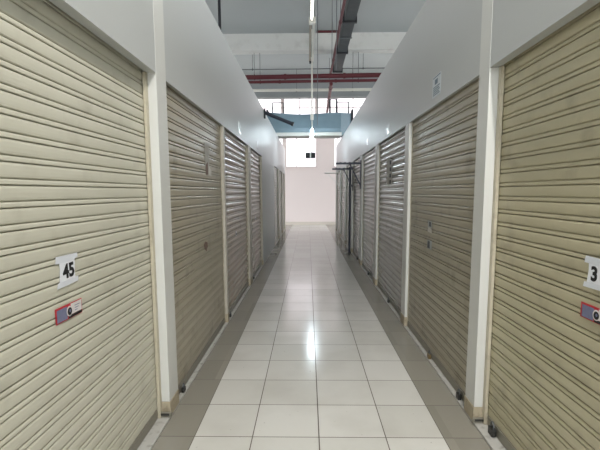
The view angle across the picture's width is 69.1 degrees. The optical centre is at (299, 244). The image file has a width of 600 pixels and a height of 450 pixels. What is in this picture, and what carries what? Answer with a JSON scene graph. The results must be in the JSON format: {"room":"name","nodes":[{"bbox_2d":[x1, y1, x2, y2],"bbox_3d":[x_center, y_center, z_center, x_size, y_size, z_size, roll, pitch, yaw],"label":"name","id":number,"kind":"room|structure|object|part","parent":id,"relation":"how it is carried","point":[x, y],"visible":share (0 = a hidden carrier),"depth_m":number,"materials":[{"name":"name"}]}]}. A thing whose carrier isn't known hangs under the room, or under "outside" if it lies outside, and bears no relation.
{"room":"storage unit corridor","nodes":[
{"label":"storage unit corridor","id":0,"kind":"room"},
{"bbox_2d":[49,0,284,262],"bbox_3d":[-2.129,-0.786,5.686,2.660,3.135,23.400,0,7,1],"label":"wall","id":1,"kind":"structure","parent":0,"point":[201,66],"depth_m":3.57,"materials":[{"name":"white paint"}]},
{"bbox_2d":[0,0,161,449],"bbox_3d":[-0.950,0.078,1.842,0.063,2.300,1.744,0,7,1],"label":"roller shutter","id":2,"kind":"object","parent":1,"relation":"attached to","point":[76,171],"visible":0.93,"depth_m":1.80,"materials":[{"name":"metal"}]},
{"bbox_2d":[55,252,77,289],"bbox_3d":[-0.939,0.101,1.761,0.003,0.126,0.166,0,7,2],"label":"sheet","id":3,"kind":"object","parent":2,"relation":"attached to","point":[66,263],"visible":1,"depth_m":1.75,"materials":[{"name":"white paper"}]},
{"bbox_2d":[55,298,81,325],"bbox_3d":[-0.938,0.269,1.774,0.003,0.062,0.196,0,7,1],"label":"sticker","id":4,"kind":"object","parent":2,"relation":"attached to","point":[70,310],"visible":1,"depth_m":1.76,"materials":[{"name":"multicoloured"}]},
{"bbox_2d":[57,307,67,323],"bbox_3d":[-0.939,0.277,1.722,0.001,0.050,0.073,0,7,1],"label":"picture","id":5,"kind":"object","parent":4,"relation":"attached to","point":[62,312],"depth_m":1.72},
{"bbox_3d":[-0.934,0.049,2.700,0.063,2.150,0.034,0,7,1],"label":"guide rail","id":6,"kind":"part","parent":2,"relation":"part of","materials":[{"name":"metal"}]},
{"bbox_2d":[157,412,171,416],"bbox_3d":[-0.884,1.092,2.821,0.111,0.043,0.014,0,7,1],"label":"plate","id":7,"kind":"object","parent":2,"relation":"attached to","point":[163,414],"depth_m":2.82,"materials":[{"name":"metal"}]},
{"bbox_2d":[147,0,178,412],"bbox_3d":[-0.879,-0.443,2.753,0.066,3.120,0.191,0,7,1],"label":"pillar","id":8,"kind":"structure","parent":1,"relation":"attached to","point":[157,97],"depth_m":2.74,"materials":[{"name":"white paint"}]},
{"bbox_2d":[166,84,224,393],"bbox_3d":[-0.881,-0.162,3.826,0.046,2.300,1.870,0,7,1],"label":"roller shutter","id":9,"kind":"object","parent":1,"relation":"attached to","point":[196,196],"depth_m":3.60,"materials":[{"name":"metal"}]},
{"bbox_3d":[-0.857,-0.794,4.060,0.003,0.300,0.260,0,7,1],"label":"paper strip","id":10,"kind":"part","parent":9,"relation":"part of","materials":[{"name":"beige paper"}]},
{"bbox_3d":[-0.864,-0.199,4.752,0.046,2.150,0.022,0,7,1],"label":"guide rail","id":11,"kind":"part","parent":9,"relation":"part of","materials":[{"name":"metal"}]},
{"bbox_2d":[137,229,284,449],"bbox_3d":[-0.792,0.363,9.135,0.124,0.014,16.580,0,7,1],"label":"trim","id":12,"kind":"structure","parent":1,"relation":"attached to","point":[159,425],"depth_m":3.13,"materials":[{"name":"stone"}]},
{"bbox_2d":[181,383,185,392],"bbox_3d":[-0.850,1.039,3.183,0.021,0.067,0.046,0,7,1],"label":"padlock","id":13,"kind":"object","parent":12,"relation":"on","point":[183,389],"visible":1,"depth_m":3.17,"materials":[{"name":"metal"}]},
{"bbox_2d":[218,0,220,29],"bbox_3d":[-1.751,-4.165,9.603,0.136,2.780,0.140,0,7,1],"label":"vertical pipe","id":14,"kind":"object","parent":1,"relation":"on","point":[219,1],"visible":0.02,"depth_m":9.48,"materials":[{"name":"black metal"}]},
{"bbox_2d":[221,126,228,321],"bbox_3d":[-0.828,-0.204,4.801,0.040,2.154,0.076,0,7,1],"label":"trim","id":15,"kind":"structure","parent":1,"relation":"attached to","point":[222,127],"depth_m":4.77,"materials":[{"name":"beige metal"}]},
{"bbox_2d":[219,125,248,313],"bbox_3d":[-0.843,-0.396,5.760,0.052,2.300,1.872,0,7,1],"label":"roller shutter","id":16,"kind":"object","parent":1,"relation":"attached to","point":[235,150],"visible":0.67,"depth_m":5.71,"materials":[{"name":"metal"}]},
{"bbox_3d":[-0.829,-0.433,6.687,0.046,2.150,0.022,0,7,1],"label":"guide rail","id":17,"kind":"part","parent":16,"relation":"part of","materials":[{"name":"metal"}]},
{"bbox_2d":[238,122,240,132],"bbox_3d":[-0.797,-1.548,5.751,0.007,0.130,0.170,0,7,1],"label":"plate","id":18,"kind":"object","parent":1,"relation":"attached to","point":[239,123],"visible":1,"depth_m":5.72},
{"bbox_2d":[246,145,252,284],"bbox_3d":[-0.791,-0.450,6.836,0.040,2.154,0.276,0,7,1],"label":"trim","id":19,"kind":"structure","parent":1,"relation":"attached to","point":[248,154],"depth_m":6.76,"materials":[{"name":"grey metal"}]},
{"bbox_2d":[250,148,261,276],"bbox_3d":[-0.806,-0.642,7.795,0.052,2.300,1.672,0,7,1],"label":"roller shutter","id":20,"kind":"object","parent":1,"relation":"attached to","point":[255,158],"visible":0.64,"depth_m":7.90,"materials":[{"name":"metal"}]},
{"bbox_3d":[-0.794,-0.667,8.623,0.046,2.150,0.022,0,7,1],"label":"guide rail","id":21,"kind":"part","parent":20,"relation":"part of","materials":[{"name":"metal"}]},
{"bbox_2d":[260,156,263,264],"bbox_3d":[-0.758,-0.669,8.647,0.040,2.154,0.026,0,7,1],"label":"trim","id":22,"kind":"structure","parent":1,"relation":"attached to","point":[260,156],"depth_m":8.64,"materials":[{"name":"grey metal"}]},
{"bbox_2d":[274,183,274,212],"bbox_3d":[-0.702,-1.048,11.784,0.040,2.154,0.106,0,7,1],"label":"trim","id":23,"kind":"structure","parent":1,"relation":"attached to","point":[274,183],"depth_m":11.75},
{"bbox_2d":[274,167,277,242],"bbox_3d":[-0.721,-1.228,12.639,0.046,2.300,1.632,0,7,1],"label":"roller shutter","id":24,"kind":"object","parent":1,"relation":"attached to","point":[275,168],"visible":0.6,"depth_m":12.97,"materials":[{"name":"metal"}]},
{"bbox_3d":[-0.706,-1.250,13.447,0.046,2.150,0.022,0,7,1],"label":"guide rail","id":25,"kind":"part","parent":24,"relation":"part of","materials":[{"name":"metal"}]},
{"bbox_2d":[264,109,293,125],"bbox_3d":[-0.429,-2.615,8.960,0.626,0.352,0.082,0,7,1],"label":"bracket arm","id":26,"kind":"object","parent":1,"relation":"attached to","point":[266,112],"visible":1,"depth_m":8.93,"materials":[{"name":"black metal"}]},
{"bbox_2d":[278,169,279,238],"bbox_3d":[-0.667,-1.277,13.685,0.040,2.154,0.456,0,7,1],"label":"trim","id":27,"kind":"structure","parent":1,"relation":"attached to","point":[278,169],"depth_m":13.56,"materials":[{"name":"grey metal"}]},
{"bbox_2d":[279,171,281,234],"bbox_3d":[-0.684,-1.473,14.669,0.046,2.300,1.542,0,7,1],"label":"roller shutter","id":28,"kind":"object","parent":1,"relation":"attached to","point":[280,176],"visible":0.46,"depth_m":15.03,"materials":[{"name":"metal"}]},
{"bbox_3d":[-0.670,-1.490,15.432,0.046,2.150,0.022,0,7,1],"label":"guide rail","id":29,"kind":"part","parent":28,"relation":"part of","materials":[{"name":"metal"}]},
{"bbox_2d":[281,172,283,232],"bbox_3d":[-0.631,-1.517,15.670,0.040,2.154,0.456,0,7,1],"label":"trim","id":30,"kind":"structure","parent":1,"relation":"attached to","point":[281,172],"depth_m":15.47,"materials":[{"name":"grey metal"}]},
{"bbox_2d":[283,174,283,228],"bbox_3d":[-0.651,-1.692,16.480,0.046,2.300,1.192,0,7,1],"label":"roller shutter","id":31,"kind":"object","parent":1,"relation":"attached to","point":[283,174],"visible":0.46,"depth_m":16.71,"materials":[{"name":"metal"}]},
{"bbox_2d":[284,174,285,228],"bbox_3d":[-0.603,-1.703,17.204,0.040,2.154,0.246,0,7,1],"label":"trim","id":32,"kind":"structure","parent":1,"relation":"attached to","point":[284,174],"depth_m":17.09,"materials":[{"name":"grey metal"}]},
{"bbox_2d":[267,99,352,138],"bbox_3d":[-0.360,-3.898,13.426,4.000,1.150,0.665,0,7,1],"label":"air duct","id":33,"kind":"object","parent":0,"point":[330,125],"visible":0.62,"depth_m":13.16,"materials":[{"name":"metal"}]},
{"bbox_3d":[-0.676,-4.180,13.410,0.374,0.399,0.044,0,7,1],"label":"hanger frame","id":34,"kind":"part","parent":33,"relation":"part of","materials":[{"name":"white metal"}]},
{"bbox_3d":[1.021,-4.229,13.373,0.265,0.492,0.060,0,7,1],"label":"hanger frame","id":35,"kind":"part","parent":33,"relation":"part of","materials":[{"name":"white metal"}]},
{"bbox_3d":[1.313,-4.186,13.373,0.394,0.405,0.044,0,7,1],"label":"hanger frame","id":36,"kind":"part","parent":33,"relation":"part of","materials":[{"name":"white metal"}]},
{"bbox_2d":[282,99,337,221],"bbox_3d":[0.353,-3.837,19.578,18.000,5.840,0.200,0,7,1],"label":"wall","id":37,"kind":"structure","parent":0,"point":[310,193],"depth_m":19.64,"materials":[{"name":"paint"}]},
{"bbox_2d":[283,99,315,113],"bbox_3d":[-0.017,-5.953,19.264,1.500,1.080,0.190,0,7,1],"label":"window","id":38,"kind":"structure","parent":37,"relation":"in","point":[299,107],"depth_m":19.29,"materials":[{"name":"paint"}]},
{"bbox_2d":[285,138,316,167],"bbox_3d":[0.047,-4.302,19.462,1.454,1.705,0.190,0,7,1],"label":"window","id":39,"kind":"structure","parent":37,"relation":"in","point":[296,166],"depth_m":19.50,"materials":[{"name":"paint"}]},
{"bbox_3d":[0.049,-3.464,19.503,1.454,0.030,0.070,0,7,1],"label":"sill","id":40,"kind":"part","parent":39,"relation":"part of","materials":[{"name":"paint"}]},
{"bbox_2d":[285,222,335,224],"bbox_3d":[0.362,-0.989,19.814,18.000,0.130,0.015,0,7,1],"label":"baseboard","id":41,"kind":"structure","parent":37,"relation":"attached to","point":[286,223],"depth_m":19.81,"materials":[{"name":"tile"}]},
{"bbox_2d":[333,138,337,167],"bbox_3d":[2.307,-4.306,19.420,1.645,1.705,0.190,0,7,1],"label":"window","id":42,"kind":"structure","parent":37,"relation":"in","point":[334,138],"depth_m":19.47,"materials":[{"name":"paint"}]},
{"bbox_2d":[318,98,359,107],"bbox_3d":[2.358,-5.957,19.220,3.230,1.080,0.190,0,7,1],"label":"window","id":43,"kind":"structure","parent":37,"relation":"in","point":[353,98],"depth_m":19.26,"materials":[{"name":"paint"}]},
{"bbox_2d":[205,0,425,74],"bbox_3d":[0.082,-5.138,4.969,18.000,0.250,29.100,0,7,1],"label":"ceiling","id":44,"kind":"structure","parent":0,"point":[237,16],"depth_m":11.32,"materials":[{"name":"paint"}]},
{"bbox_2d":[306,120,314,158],"bbox_3d":[0.291,-4.157,12.183,0.280,3.430,0.066,0,7,1],"label":"box","id":45,"kind":"object","parent":44,"relation":"hanging from","point":[309,155],"visible":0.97,"depth_m":12.34,"materials":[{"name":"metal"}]},
{"bbox_2d":[310,31,313,141],"bbox_3d":[0.330,-4.363,12.009,0.088,2.980,0.090,0,7,1],"label":"pendant lamp","id":46,"kind":"object","parent":44,"relation":"hanging from","point":[311,114],"visible":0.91,"depth_m":12.02,"materials":[{"name":"white metal"}]},
{"bbox_2d":[310,0,313,20],"bbox_3d":[0.229,-4.963,8.161,0.060,0.864,1.640,0,7,1],"label":"lamp","id":47,"kind":"object","parent":44,"relation":"hanging from","point":[312,1],"visible":1,"depth_m":8.56,"materials":[{"name":"white"}]},
{"bbox_2d":[253,69,371,91],"bbox_3d":[0.276,-5.894,15.603,8.000,0.802,0.100,0,7,1],"label":"pipe","id":48,"kind":"object","parent":44,"relation":"hanging from","point":[352,89],"visible":0.48,"depth_m":15.60,"materials":[{"name":"grey metal"}]},
{"bbox_2d":[309,17,315,63],"bbox_3d":[0.277,-5.205,10.397,0.140,0.920,2.820,0,7,1],"label":"lamp trunking","id":49,"kind":"object","parent":44,"relation":"hanging from","point":[311,23],"visible":0.94,"depth_m":9.93,"materials":[{"name":"white metal"}]},
{"bbox_3d":[0.244,-4.835,10.463,0.050,0.070,2.700,0,7,1],"label":"trunking rail","id":50,"kind":"part","parent":49,"relation":"part of","materials":[{"name":"grey metal"}]},
{"bbox_3d":[0.314,-4.835,10.461,0.050,0.070,2.700,0,7,1],"label":"trunking rail","id":51,"kind":"part","parent":49,"relation":"part of","materials":[{"name":"white metal"}]},
{"bbox_2d":[248,52,377,83],"bbox_3d":[0.218,-5.252,12.377,8.001,1.302,0.100,0,7,1],"label":"pipe","id":52,"kind":"object","parent":44,"relation":"hanging from","point":[358,80],"visible":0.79,"depth_m":12.41,"materials":[{"name":"red metal"}]},
{"bbox_2d":[245,64,380,79],"bbox_3d":[0.217,-5.298,12.352,8.001,1.205,0.155,0,7,1],"label":"pipe","id":53,"kind":"object","parent":44,"relation":"hanging from","point":[337,75],"visible":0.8,"depth_m":12.37,"materials":[{"name":"metal"}]},
{"bbox_2d":[248,77,378,98],"bbox_3d":[0.294,-6.007,16.572,18.000,0.810,0.350,0,7,1],"label":"beam","id":54,"kind":"structure","parent":44,"relation":"attached to","point":[321,94],"depth_m":16.42,"materials":[{"name":"metal"}]},
{"bbox_2d":[242,53,384,70],"bbox_3d":[0.233,-5.660,13.214,8.000,0.692,0.032,0,7,1],"label":"pipe","id":55,"kind":"object","parent":44,"relation":"hanging from","point":[252,69],"visible":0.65,"depth_m":13.24,"materials":[{"name":"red metal"}]},
{"bbox_2d":[223,32,406,54],"bbox_3d":[0.215,-5.669,12.282,18.000,0.450,0.350,0,7,1],"label":"beam","id":56,"kind":"structure","parent":44,"relation":"attached to","point":[361,42],"depth_m":12.12,"materials":[{"name":"paint"}]},
{"bbox_2d":[317,0,317,124],"bbox_3d":[0.386,-4.114,9.570,0.019,2.890,0.015,0,7,1],"label":"hanging cable","id":57,"kind":"object","parent":44,"relation":"hanging from","point":[317,0],"visible":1,"depth_m":9.58,"materials":[{"name":"grey metal"}]},
{"bbox_2d":[326,58,332,112],"bbox_3d":[1.033,-5.642,15.695,0.125,1.330,6.457,0,7,2],"label":"pipe","id":58,"kind":"object","parent":44,"relation":"hanging from","point":[330,83],"visible":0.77,"depth_m":14.35,"materials":[{"name":"metal"}]},
{"bbox_2d":[318,0,345,73],"bbox_3d":[0.631,-5.129,9.594,0.528,0.882,7.100,0,7,1],"label":"pipe","id":59,"kind":"object","parent":44,"relation":"hanging from","point":[344,1],"visible":0.93,"depth_m":9.66,"materials":[{"name":"red metal"}]},
{"bbox_2d":[336,0,336,69],"bbox_3d":[0.786,-4.673,9.395,0.019,1.740,0.015,0,7,1],"label":"hanging cable","id":60,"kind":"object","parent":44,"relation":"hanging from","point":[336,0],"visible":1,"depth_m":9.40,"materials":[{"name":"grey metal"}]},
{"bbox_2d":[332,0,360,72],"bbox_3d":[1.045,-5.090,9.188,0.300,0.865,7.492,0,7,1],"label":"duct","id":61,"kind":"object","parent":44,"relation":"hanging from","point":[351,9],"visible":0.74,"depth_m":9.83,"materials":[{"name":"black metal"}]},
{"bbox_2d":[151,224,491,449],"bbox_3d":[0.079,1.063,4.207,28.000,0.200,32.100,0,7,1],"label":"floor","id":62,"kind":"structure","parent":0,"point":[313,356],"depth_m":3.48,"materials":[{"name":"tile"}]},
{"bbox_2d":[348,167,350,252],"bbox_3d":[1.192,-0.829,10.456,0.078,2.050,0.100,0,7,1],"label":"pole","id":63,"kind":"object","parent":62,"relation":"on","point":[349,217],"visible":0.94,"depth_m":10.46,"materials":[{"name":"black metal"}]},
{"bbox_2d":[336,0,599,172],"bbox_3d":[2.470,-0.738,5.130,2.660,3.135,22.450,0,7,1],"label":"wall","id":64,"kind":"structure","parent":0,"point":[444,36],"depth_m":3.44,"materials":[{"name":"white paint"}]},
{"bbox_2d":[336,174,336,230],"bbox_3d":[1.356,-1.592,16.224,0.040,2.154,0.246,0,7,1],"label":"trim","id":65,"kind":"structure","parent":64,"relation":"attached to","point":[336,174],"depth_m":16.11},
{"bbox_2d":[337,171,339,232],"bbox_3d":[1.373,-1.548,15.227,0.046,2.300,1.742,0,7,1],"label":"roller shutter","id":66,"kind":"object","parent":64,"relation":"attached to","point":[338,175],"visible":0.57,"depth_m":15.46,"materials":[{"name":"metal"}]},
{"bbox_2d":[339,170,340,236],"bbox_3d":[1.320,-1.350,14.219,0.040,2.154,0.306,0,7,1],"label":"trim","id":67,"kind":"structure","parent":64,"relation":"attached to","point":[340,170],"depth_m":14.09,"materials":[{"name":"grey metal"}]},
{"bbox_2d":[332,166,352,190],"bbox_3d":[0.988,-1.539,10.122,0.480,0.560,0.180,0,7,1],"label":"wall bracket","id":68,"kind":"object","parent":64,"relation":"attached to","point":[344,169],"visible":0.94,"depth_m":10.09,"materials":[{"name":"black metal"}]},
{"bbox_3d":[0.987,-1.750,10.036,0.458,0.030,0.022,0,7,1],"label":"arm","id":69,"kind":"part","parent":68,"relation":"part of","materials":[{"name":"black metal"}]},
{"bbox_2d":[341,170,344,239],"bbox_3d":[1.336,-1.304,13.202,0.046,2.300,1.722,0,7,1],"label":"roller shutter","id":70,"kind":"object","parent":64,"relation":"attached to","point":[342,171],"visible":0.55,"depth_m":13.43,"materials":[{"name":"metal"}]},
{"bbox_3d":[1.352,-1.331,14.055,0.046,2.150,0.022,0,7,1],"label":"guide rail","id":71,"kind":"part","parent":70,"relation":"part of","materials":[{"name":"metal"}]},
{"bbox_2d":[344,166,346,243],"bbox_3d":[1.284,-1.111,12.244,0.040,2.154,0.226,0,7,1],"label":"trim","id":72,"kind":"structure","parent":64,"relation":"attached to","point":[345,166],"depth_m":12.13,"materials":[{"name":"grey metal"}]},
{"bbox_2d":[336,160,360,188],"bbox_3d":[0.956,-1.389,8.630,0.490,0.560,0.180,0,7,1],"label":"wall bracket","id":73,"kind":"object","parent":64,"relation":"attached to","point":[340,163],"visible":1,"depth_m":8.56,"materials":[{"name":"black metal"}]},
{"bbox_3d":[0.955,-1.600,8.544,0.468,0.030,0.022,0,7,1],"label":"arm","id":74,"kind":"part","parent":73,"relation":"part of","materials":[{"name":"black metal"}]},
{"bbox_3d":[1.195,-1.389,8.626,0.011,0.560,0.180,0,7,1],"label":"wall plate","id":75,"kind":"part","parent":73,"relation":"part of","materials":[{"name":"grey metal"}]},
{"bbox_2d":[346,164,351,244],"bbox_3d":[1.302,-1.079,11.341,0.046,2.300,1.572,0,7,1],"label":"roller shutter","id":76,"kind":"object","parent":64,"relation":"attached to","point":[348,166],"visible":0.34,"depth_m":11.91,"materials":[{"name":"metal"}]},
{"bbox_3d":[1.317,-1.097,12.119,0.046,2.150,0.022,0,7,1],"label":"guide rail","id":77,"kind":"part","parent":76,"relation":"part of","materials":[{"name":"metal"}]},
{"bbox_2d":[350,164,353,252],"bbox_3d":[1.252,-0.896,10.467,0.040,2.154,0.206,0,7,1],"label":"trim","id":78,"kind":"structure","parent":64,"relation":"attached to","point":[351,250],"depth_m":10.46,"materials":[{"name":"grey metal"}]},
{"bbox_2d":[353,158,359,259],"bbox_3d":[1.271,-0.869,9.604,0.046,2.300,1.512,0,7,1],"label":"roller shutter","id":79,"kind":"object","parent":64,"relation":"attached to","point":[356,191],"visible":0.63,"depth_m":9.77,"materials":[{"name":"metal"}]},
{"bbox_3d":[1.284,-0.884,10.352,0.046,2.150,0.022,0,7,1],"label":"guide rail","id":80,"kind":"part","parent":79,"relation":"part of","materials":[{"name":"metal"}]},
{"bbox_2d":[359,155,362,264],"bbox_3d":[1.220,-0.683,8.700,0.040,2.154,0.326,0,7,1],"label":"trim","id":81,"kind":"structure","parent":64,"relation":"attached to","point":[361,157],"depth_m":8.62,"materials":[{"name":"grey metal"}]},
{"bbox_2d":[362,148,374,278],"bbox_3d":[1.234,-0.640,7.708,0.052,2.300,1.652,0,7,1],"label":"roller shutter","id":82,"kind":"object","parent":64,"relation":"attached to","point":[369,157],"visible":0.65,"depth_m":7.77,"materials":[{"name":"metal"}]},
{"bbox_3d":[1.251,-0.663,8.526,0.046,2.150,0.022,0,7,1],"label":"guide rail","id":83,"kind":"part","parent":82,"relation":"part of","materials":[{"name":"metal"}]},
{"bbox_2d":[373,144,379,285],"bbox_3d":[1.185,-0.450,6.775,0.040,2.154,0.246,0,7,1],"label":"trim","id":84,"kind":"structure","parent":64,"relation":"attached to","point":[376,193],"depth_m":6.74,"materials":[{"name":"grey metal"}]},
{"bbox_2d":[377,128,404,314],"bbox_3d":[1.198,-0.399,5.718,0.052,2.300,1.862,0,7,1],"label":"roller shutter","id":85,"kind":"object","parent":64,"relation":"attached to","point":[391,196],"visible":0.63,"depth_m":5.63,"materials":[{"name":"metal"}]},
{"bbox_3d":[1.217,-0.435,6.640,0.046,2.150,0.022,0,7,1],"label":"guide rail","id":86,"kind":"part","parent":85,"relation":"part of","materials":[{"name":"metal"}]},
{"bbox_2d":[386,157,391,184],"bbox_3d":[1.179,-0.982,5.753,0.002,0.370,0.380,0,7,1],"label":"notice sheet","id":87,"kind":"object","parent":85,"relation":"attached to","point":[389,161],"visible":1,"depth_m":5.74,"materials":[{"name":"paper"}]},
{"bbox_2d":[400,123,411,325],"bbox_3d":[1.147,-0.200,4.705,0.040,2.154,0.196,0,7,1],"label":"trim","id":88,"kind":"structure","parent":64,"relation":"attached to","point":[408,128],"depth_m":4.67,"materials":[{"name":"white metal"}]},
{"bbox_2d":[336,231,505,449],"bbox_3d":[1.264,0.417,8.626,0.124,0.014,15.630,0,7,1],"label":"trim","id":89,"kind":"structure","parent":64,"relation":"attached to","point":[494,443],"depth_m":3.25,"materials":[{"name":"stone"}]},
{"bbox_2d":[432,71,440,98],"bbox_3d":[1.109,-1.293,3.541,0.002,0.170,0.230,0,7,1],"label":"printed notice","id":90,"kind":"object","parent":64,"relation":"attached to","point":[436,90],"visible":1,"depth_m":3.54,"materials":[{"name":"paper"}]},
{"bbox_2d":[407,78,478,401],"bbox_3d":[1.163,-0.154,3.690,0.046,2.300,1.827,0,7,1],"label":"roller shutter","id":91,"kind":"object","parent":64,"relation":"attached to","point":[443,153],"visible":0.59,"depth_m":3.47,"materials":[{"name":"metal"}]},
{"bbox_3d":[1.180,-0.188,4.595,0.046,2.150,0.022,0,7,1],"label":"guide rail","id":92,"kind":"part","parent":91,"relation":"part of","materials":[{"name":"metal"}]},
{"bbox_2d":[427,239,431,249],"bbox_3d":[1.146,-0.003,3.863,0.002,0.080,0.140,0,7,1],"label":"label","id":93,"kind":"object","parent":91,"relation":"attached to","point":[429,242],"visible":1,"depth_m":3.86,"materials":[{"name":"grey metal"}]},
{"bbox_2d":[428,221,431,232],"bbox_3d":[1.146,-0.160,3.849,0.002,0.105,0.130,0,7,1],"label":"label","id":94,"kind":"object","parent":91,"relation":"attached to","point":[429,222],"visible":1,"depth_m":3.83,"materials":[{"name":"paper"}]},
{"bbox_2d":[456,388,460,399],"bbox_3d":[1.113,1.042,3.058,0.024,0.074,0.051,0,7,1],"label":"padlock","id":95,"kind":"object","parent":91,"relation":"attached to","point":[458,395],"visible":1,"depth_m":3.04,"materials":[{"name":"metal"}]},
{"bbox_2d":[464,0,498,419],"bbox_3d":[1.122,-0.439,2.653,0.066,3.120,0.164,0,7,1],"label":"pillar","id":96,"kind":"structure","parent":64,"relation":"attached to","point":[488,76],"depth_m":2.64,"materials":[{"name":"white paint"}]},
{"bbox_2d":[482,2,599,449],"bbox_3d":[1.161,0.079,1.763,0.063,2.300,1.723,0,7,1],"label":"roller shutter","id":97,"kind":"object","parent":64,"relation":"attached to","point":[541,390],"visible":0.96,"depth_m":2.05,"materials":[{"name":"metal"}]},
{"bbox_2d":[488,421,495,436],"bbox_3d":[1.146,1.092,2.600,0.027,0.086,0.059,0,7,1],"label":"padlock","id":98,"kind":"object","parent":97,"relation":"attached to","point":[491,430],"visible":1,"depth_m":2.59,"materials":[{"name":"metal"}]},
{"bbox_3d":[1.177,0.052,2.610,0.063,2.150,0.034,0,7,1],"label":"guide rail","id":99,"kind":"part","parent":97,"relation":"part of","materials":[{"name":"metal"}]},
{"bbox_2d":[580,301,599,324],"bbox_3d":[1.147,0.273,1.688,0.003,0.062,0.196,0,7,1],"label":"sticker","id":100,"kind":"object","parent":97,"relation":"attached to","point":[592,313],"visible":1,"depth_m":1.72,"materials":[{"name":"multicoloured"}]},
{"bbox_2d":[581,304,593,320],"bbox_3d":[1.149,0.269,1.741,0.001,0.050,0.073,0,7,1],"label":"picture","id":101,"kind":"object","parent":100,"relation":"attached to","point":[587,310],"depth_m":1.74},
{"bbox_2d":[583,255,599,290],"bbox_3d":[1.147,0.114,1.682,0.003,0.126,0.166,0,7,1],"label":"sheet","id":102,"kind":"object","parent":97,"relation":"attached to","point":[593,278],"visible":1,"depth_m":1.70,"materials":[{"name":"white paper"}]},
{"bbox_2d":[472,417,487,421],"bbox_3d":[1.135,1.094,2.735,0.111,0.043,0.014,0,7,1],"label":"floor hasp","id":103,"kind":"structure","parent":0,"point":[474,419],"depth_m":2.73,"materials":[{"name":"metal"}]}
]}

